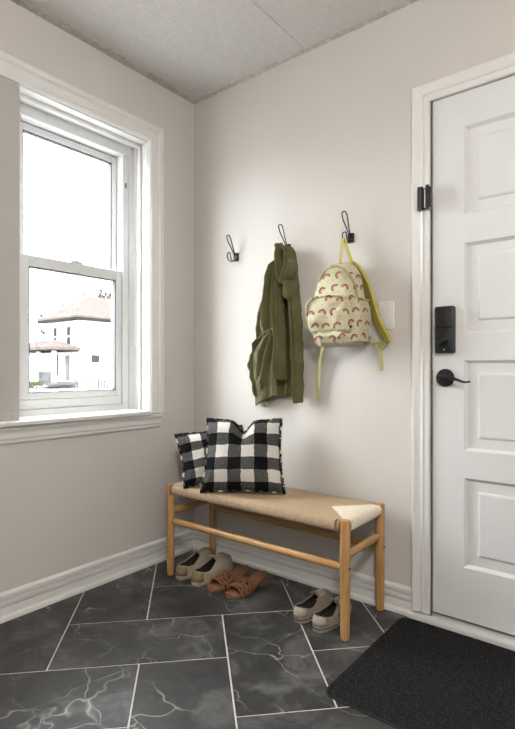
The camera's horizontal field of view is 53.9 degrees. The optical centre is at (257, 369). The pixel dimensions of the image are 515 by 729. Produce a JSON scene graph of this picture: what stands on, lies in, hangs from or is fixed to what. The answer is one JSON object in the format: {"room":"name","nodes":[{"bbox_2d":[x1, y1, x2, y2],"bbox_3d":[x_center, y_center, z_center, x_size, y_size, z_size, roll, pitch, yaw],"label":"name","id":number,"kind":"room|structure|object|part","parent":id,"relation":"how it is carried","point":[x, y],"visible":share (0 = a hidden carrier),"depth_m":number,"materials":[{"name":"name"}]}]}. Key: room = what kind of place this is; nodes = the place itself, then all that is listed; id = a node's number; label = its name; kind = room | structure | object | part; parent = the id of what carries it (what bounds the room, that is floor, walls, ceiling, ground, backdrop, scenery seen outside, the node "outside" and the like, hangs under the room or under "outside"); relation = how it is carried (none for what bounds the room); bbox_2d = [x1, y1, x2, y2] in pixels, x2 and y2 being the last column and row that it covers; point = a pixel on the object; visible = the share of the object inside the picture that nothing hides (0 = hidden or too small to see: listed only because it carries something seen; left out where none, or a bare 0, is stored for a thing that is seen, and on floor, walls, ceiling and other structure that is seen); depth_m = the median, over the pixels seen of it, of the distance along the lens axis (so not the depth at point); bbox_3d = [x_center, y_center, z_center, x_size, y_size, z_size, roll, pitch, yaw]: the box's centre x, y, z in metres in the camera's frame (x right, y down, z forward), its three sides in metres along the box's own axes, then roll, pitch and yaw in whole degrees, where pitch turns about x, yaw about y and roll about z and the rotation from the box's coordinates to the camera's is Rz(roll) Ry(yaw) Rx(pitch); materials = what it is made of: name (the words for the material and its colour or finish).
{"room":"entryway","nodes":[
{"label":"entryway","id":0,"kind":"room"},
{"bbox_2d":[0,0,193,592],"bbox_3d":[-1.745,-0.200,1.109,0.160,2.520,4.620,0,0,38],"label":"wall","id":1,"kind":"structure","parent":0,"point":[67,503],"depth_m":2.32,"materials":[{"name":"paint"}]},
{"bbox_2d":[0,75,19,421],"bbox_3d":[-1.089,-0.462,1.920,0.157,1.322,0.304,0,0,38],"label":"trim","id":2,"kind":"structure","parent":1,"relation":"attached to","point":[9,89],"depth_m":1.96,"materials":[{"name":"paint"}]},
{"bbox_2d":[0,409,150,427],"bbox_3d":[-0.871,0.209,2.127,0.151,0.018,1.020,0,0,38],"label":"trim","id":3,"kind":"structure","parent":1,"relation":"attached to","point":[24,421],"depth_m":2.16,"materials":[{"name":"paint"}]},
{"bbox_2d":[20,101,133,416],"bbox_3d":[-0.857,-0.458,2.338,0.100,1.314,0.638,0,0,38],"label":"window","id":4,"kind":"structure","parent":1,"relation":"in","point":[35,122],"depth_m":2.42,"materials":[{"name":"white plastic"}]},
{"bbox_3d":[-0.876,-0.749,2.348,0.038,0.618,0.505,0,0,38],"label":"sash","id":5,"kind":"part","parent":4,"relation":"part of","materials":[{"name":"white plastic"}]},
{"bbox_3d":[-0.845,-0.180,2.324,0.037,0.614,0.505,0,0,38],"label":"sash","id":6,"kind":"part","parent":4,"relation":"part of","materials":[{"name":"white plastic"}]},
{"bbox_2d":[0,413,161,444],"bbox_3d":[-0.825,0.253,2.116,0.026,0.070,1.090,0,0,38],"label":"trim","id":7,"kind":"structure","parent":1,"relation":"attached to","point":[28,433],"depth_m":2.17,"materials":[{"name":"paint"}]},
{"bbox_2d":[0,50,163,412],"bbox_3d":[-0.820,-0.497,2.124,0.024,1.424,1.108,0,0,38],"label":"trim","id":8,"kind":"structure","parent":1,"relation":"attached to","point":[12,68],"depth_m":2.49,"materials":[{"name":"paint"}]},
{"bbox_2d":[20,85,147,409],"bbox_3d":[-0.776,-0.456,2.281,0.102,1.352,0.660,0,0,38],"label":"trim","id":9,"kind":"structure","parent":1,"relation":"attached to","point":[27,95],"depth_m":2.51,"materials":[{"name":"paint"}]},
{"bbox_2d":[0,529,193,623],"bbox_3d":[-1.672,0.907,1.051,0.026,0.106,4.300,0,0,38],"label":"baseboard","id":10,"kind":"structure","parent":1,"relation":"attached to","point":[16,602],"depth_m":2.21,"materials":[{"name":"paint"}]},
{"bbox_2d":[10,0,195,103],"bbox_3d":[-1.662,-1.437,1.044,0.051,0.013,4.300,0,0,38],"label":"trim","id":11,"kind":"structure","parent":1,"relation":"attached to","point":[29,5],"depth_m":2.24,"materials":[{"name":"paint"}]},
{"bbox_2d":[30,0,408,99],"bbox_3d":[-0.606,-1.500,0.203,3.070,0.120,4.620,0,0,38],"label":"ceiling","id":12,"kind":"structure","parent":0,"point":[199,48],"depth_m":2.13,"materials":[{"name":"white paint"}]},
{"bbox_2d":[0,550,512,728],"bbox_3d":[-0.606,1.010,0.203,3.070,0.100,4.620,0,0,38],"label":"floor","id":13,"kind":"structure","parent":0,"point":[146,648],"depth_m":1.68,"materials":[{"name":"tile"}]},
{"bbox_2d":[175,547,215,580],"bbox_3d":[-0.284,0.908,2.415,0.096,0.104,0.265,0,0,34],"label":"shoe","id":14,"kind":"object","parent":13,"relation":"on","point":[184,570],"visible":0.83,"depth_m":2.39,"materials":[{"name":"beige leather"}]},
{"bbox_2d":[191,552,232,586],"bbox_3d":[-0.202,0.908,2.346,0.096,0.104,0.265,0,0,34],"label":"shoe","id":15,"kind":"object","parent":13,"relation":"on","point":[219,562],"visible":1,"depth_m":2.33,"materials":[{"name":"beige leather"}]},
{"bbox_2d":[207,565,249,591],"bbox_3d":[-0.125,0.931,2.277,0.102,0.058,0.236,0,0,44],"label":"sandal","id":16,"kind":"object","parent":13,"relation":"on","point":[221,581],"visible":0.9,"depth_m":2.24,"materials":[{"name":"brown leather"}]},
{"bbox_2d":[225,571,267,598],"bbox_3d":[-0.042,0.931,2.211,0.102,0.058,0.236,0,0,43],"label":"sandal","id":17,"kind":"object","parent":13,"relation":"on","point":[241,587],"visible":1,"depth_m":2.17,"materials":[{"name":"brown leather"}]},
{"bbox_2d":[167,481,384,641],"bbox_3d":[0.040,0.746,2.191,0.953,0.428,0.327,0,0,38],"label":"bench","id":18,"kind":"object","parent":13,"relation":"on","point":[330,512],"visible":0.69,"depth_m":2.02,"materials":[{"name":"brown wood"}]},
{"bbox_3d":[-0.406,0.745,2.366,0.037,0.423,0.037,0,0,38],"label":"leg","id":19,"kind":"part","parent":18,"relation":"part of","materials":[{"name":"brown wood"}]},
{"bbox_2d":[174,425,243,488],"bbox_3d":[-0.203,0.404,2.381,0.363,0.268,0.154,0,0,-19],"label":"throw pillow","id":20,"kind":"object","parent":18,"relation":"on","point":[191,446],"visible":0.41,"depth_m":2.31,"materials":[{"name":"black fabric"}]},
{"bbox_3d":[-0.228,0.745,2.589,0.037,0.423,0.037,0,0,38],"label":"leg","id":21,"kind":"part","parent":18,"relation":"part of","materials":[{"name":"brown wood"}]},
{"bbox_2d":[200,418,285,493],"bbox_3d":[-0.054,0.376,2.228,0.369,0.322,0.197,0,0,12],"label":"throw pillow","id":22,"kind":"object","parent":18,"relation":"on","point":[237,459],"visible":1,"depth_m":2.17,"materials":[{"name":"black fabric"}]},
{"bbox_3d":[0.040,0.557,2.193,0.876,0.043,0.323,0,0,38],"label":"woven seat","id":23,"kind":"part","parent":18,"relation":"part of","materials":[{"name":"wicker"}]},
{"bbox_3d":[0.310,0.745,1.797,0.037,0.423,0.037,0,0,38],"label":"leg","id":24,"kind":"part","parent":18,"relation":"part of","materials":[{"name":"brown wood"}]},
{"bbox_3d":[0.487,0.745,2.020,0.037,0.423,0.037,0,0,38],"label":"leg","id":25,"kind":"part","parent":18,"relation":"part of","materials":[{"name":"brown wood"}]},
{"bbox_2d":[293,589,332,623],"bbox_3d":[0.227,0.919,2.008,0.093,0.082,0.252,0,0,38],"label":"shoe","id":26,"kind":"object","parent":13,"relation":"on","point":[303,612],"visible":0.92,"depth_m":1.98,"materials":[{"name":"beige fabric"}]},
{"bbox_2d":[312,596,352,633],"bbox_3d":[0.291,0.919,1.940,0.093,0.082,0.252,0,0,38],"label":"shoe","id":27,"kind":"object","parent":13,"relation":"on","point":[327,619],"visible":0.81,"depth_m":1.88,"materials":[{"name":"beige fabric"}]},
{"bbox_2d":[326,617,514,728],"bbox_3d":[0.726,0.955,1.453,0.900,0.010,0.594,0,0,38],"label":"door mat","id":28,"kind":"object","parent":13,"relation":"on","point":[416,674],"visible":1,"depth_m":1.55,"materials":[{"name":"black rubber"}]},
{"bbox_2d":[194,0,514,615],"bbox_3d":[0.845,-0.200,1.899,2.910,2.520,0.160,0,0,38],"label":"wall","id":29,"kind":"structure","parent":0,"point":[324,132],"depth_m":2.22,"materials":[{"name":"paint"}]},
{"bbox_2d":[226,235,238,261],"bbox_3d":[-0.126,-0.601,2.526,0.028,0.129,0.069,0,0,38],"label":"coat hook","id":30,"kind":"object","parent":29,"relation":"attached to","point":[235,255],"visible":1,"depth_m":2.53,"materials":[{"name":"black metal"}]},
{"bbox_3d":[-0.109,-0.565,2.548,0.028,0.040,0.013,0,0,38],"label":"wall plate","id":31,"kind":"part","parent":30,"relation":"part of","materials":[{"name":"black metal"}]},
{"bbox_2d":[278,224,290,246],"bbox_3d":[0.122,-0.597,2.328,0.028,0.129,0.069,0,0,38],"label":"coat hook","id":32,"kind":"object","parent":29,"relation":"attached to","point":[286,244],"visible":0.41,"depth_m":2.32,"materials":[{"name":"black metal"}]},
{"bbox_2d":[247,243,303,405],"bbox_3d":[0.076,-0.199,2.333,0.298,0.747,0.163,0,0,27],"label":"jacket","id":33,"kind":"object","parent":32,"relation":"hanging from","point":[275,365],"visible":1,"depth_m":2.28,"materials":[{"name":"green fabric"}]},
{"bbox_3d":[0.024,-0.004,2.377,0.180,0.356,0.074,0,0,38],"label":"skirt panel","id":34,"kind":"part","parent":33,"relation":"part of","materials":[{"name":"green fabric"}]},
{"bbox_2d":[274,245,296,284],"bbox_3d":[0.123,-0.465,2.280,0.098,0.178,0.083,0,0,38],"label":"hood","id":35,"kind":"object","parent":33,"relation":"attached to","point":[285,259],"depth_m":2.26,"materials":[{"name":"green fabric"}]},
{"bbox_2d":[194,530,413,615],"bbox_3d":[0.127,0.907,2.351,1.222,0.106,0.026,0,0,38],"label":"baseboard","id":36,"kind":"structure","parent":29,"relation":"attached to","point":[397,597],"depth_m":2.26,"materials":[{"name":"paint"}]},
{"bbox_2d":[194,0,418,103],"bbox_3d":[0.723,-1.437,1.875,2.750,0.013,0.029,0,0,38],"label":"trim","id":37,"kind":"structure","parent":29,"relation":"attached to","point":[375,17],"depth_m":2.25,"materials":[{"name":"paint"}]},
{"bbox_2d":[341,211,353,242],"bbox_3d":[0.377,-0.593,2.126,0.028,0.129,0.069,0,0,38],"label":"coat hook","id":38,"kind":"object","parent":29,"relation":"attached to","point":[350,239],"visible":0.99,"depth_m":2.13,"materials":[{"name":"black metal"}]},
{"bbox_2d":[305,237,390,399],"bbox_3d":[0.350,-0.208,2.052,0.361,0.680,0.197,0,0,38],"label":"backpack","id":39,"kind":"object","parent":38,"relation":"hanging from","point":[339,315],"visible":1,"depth_m":2.01,"materials":[{"name":"fabric"}]},
{"bbox_3d":[0.327,-0.124,2.066,0.200,0.059,0.163,0,0,38],"label":"panel","id":40,"kind":"part","parent":39,"relation":"part of","materials":[{"name":"fabric"}]},
{"bbox_3d":[0.395,-0.557,2.147,0.028,0.040,0.013,0,0,38],"label":"wall plate","id":41,"kind":"part","parent":38,"relation":"part of","materials":[{"name":"black metal"}]},
{"bbox_2d":[378,300,394,329],"bbox_3d":[0.519,-0.219,2.048,0.068,0.115,0.010,0,0,38],"label":"light switch","id":42,"kind":"object","parent":29,"relation":"attached to","point":[386,309],"visible":0.87,"depth_m":2.04,"materials":[{"name":"white plastic"}]},
{"bbox_2d":[417,184,430,210],"bbox_3d":[0.633,-0.651,1.923,0.054,0.089,0.024,0,0,38],"label":"hinge","id":43,"kind":"object","parent":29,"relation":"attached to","point":[423,194],"visible":1,"depth_m":1.92,"materials":[{"name":"metal"}]},
{"bbox_3d":[0.631,-0.650,1.936,0.036,0.082,0.006,0,0,38],"label":"mounting plate","id":44,"kind":"part","parent":43,"relation":"part of","materials":[{"name":"silver metal"}]},
{"bbox_2d":[407,611,514,650],"bbox_3d":[1.009,0.947,1.707,0.995,0.026,0.136,0,0,38],"label":"trim","id":45,"kind":"structure","parent":29,"relation":"attached to","point":[467,630],"depth_m":1.84,"materials":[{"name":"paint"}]},
{"bbox_2d":[412,52,514,613],"bbox_3d":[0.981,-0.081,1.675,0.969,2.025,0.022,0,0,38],"label":"trim","id":46,"kind":"structure","parent":29,"relation":"attached to","point":[502,67],"depth_m":1.94,"materials":[{"name":"paint"}]},
{"bbox_2d":[433,75,514,634],"bbox_3d":[0.980,-0.049,1.675,0.814,1.944,0.101,0,0,38],"label":"door","id":47,"kind":"structure","parent":29,"relation":"in","point":[474,129],"depth_m":1.85,"materials":[{"name":"paint"}]},
{"bbox_3d":[0.703,0.031,1.901,0.067,0.067,0.012,0,0,38],"label":"handle","id":48,"kind":"part","parent":47,"relation":"part of","materials":[{"name":"black metal"}]},
{"bbox_3d":[0.721,0.034,1.849,0.116,0.029,0.050,0,0,38],"label":"lever","id":49,"kind":"part","parent":47,"relation":"part of","materials":[{"name":"black metal"}]},
{"label":"outside","id":50,"kind":"structure","parent":0,"visible":0},
{"bbox_2d":[20,385,129,417],"bbox_3d":[-3.145,1.610,27.332,155.000,0.200,155.000,0,0,39],"label":"ground","id":51,"kind":"structure","parent":50,"point":[39,388],"depth_m":38.28,"materials":[{"name":"white snow"}]},
{"bbox_2d":[30,381,43,388],"bbox_3d":[-16.923,1.177,38.784,1.111,0.666,1.121,0,0,38],"label":"shrub","id":52,"kind":"object","parent":51,"relation":"on","point":[33,383],"visible":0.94,"depth_m":38.60,"materials":[{"name":"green plant"}]},
{"bbox_2d":[30,342,44,381],"bbox_3d":[-23.751,-0.615,52.028,8.800,4.250,6.800,0,0,38],"label":"garage","id":53,"kind":"structure","parent":51,"relation":"on","point":[32,355],"depth_m":48.59,"materials":[{"name":"white"}]},
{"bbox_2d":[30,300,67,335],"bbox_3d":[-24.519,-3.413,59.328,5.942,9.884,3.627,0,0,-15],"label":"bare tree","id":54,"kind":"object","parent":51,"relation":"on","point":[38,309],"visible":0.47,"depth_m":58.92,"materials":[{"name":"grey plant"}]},
{"bbox_2d":[30,296,110,387],"bbox_3d":[-13.496,-2.440,45.724,6.300,7.900,16.300,0,0,38],"label":"house","id":55,"kind":"structure","parent":51,"relation":"on","point":[76,344],"depth_m":41.55,"materials":[{"name":"white"}]},
{"bbox_3d":[-17.566,-0.265,40.623,0.280,2.550,0.250,0,0,38],"label":"porch post","id":56,"kind":"part","parent":55,"relation":"part of","materials":[{"name":"white"}]},
{"bbox_3d":[-16.647,0.595,39.835,2.100,0.830,0.080,0,0,38],"label":"porch railing","id":57,"kind":"part","parent":55,"relation":"part of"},
{"bbox_3d":[-15.727,-0.265,39.160,0.280,2.550,0.250,0,0,38],"label":"porch post","id":58,"kind":"part","parent":55,"relation":"part of","materials":[{"name":"white"}]},
{"bbox_3d":[-15.578,-0.140,41.540,0.550,2.000,0.080,0,0,38],"label":"door","id":59,"kind":"part","parent":55,"relation":"part of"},
{"bbox_2d":[74,378,110,388],"bbox_3d":[-11.244,1.090,40.308,6.344,0.840,0.159,0,0,-27],"label":"picket fence","id":60,"kind":"object","parent":51,"relation":"on","point":[75,381],"visible":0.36,"depth_m":39.37,"materials":[{"name":"white wood"}]},
{"bbox_2d":[80,288,110,298],"bbox_3d":[-22.252,-5.113,73.948,6.181,13.276,8.143,0,0,38],"label":"bare tree","id":61,"kind":"object","parent":51,"relation":"on","point":[83,294],"visible":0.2,"depth_m":72.45,"materials":[{"name":"grey plant"}]},
{"bbox_2d":[92,282,109,297],"bbox_3d":[-27.223,-6.891,89.770,4.285,16.873,7.140,0,0,-13],"label":"bare tree","id":62,"kind":"object","parent":51,"relation":"on","point":[94,288],"visible":0.1,"depth_m":88.19,"materials":[{"name":"grey plant"}]}
]}

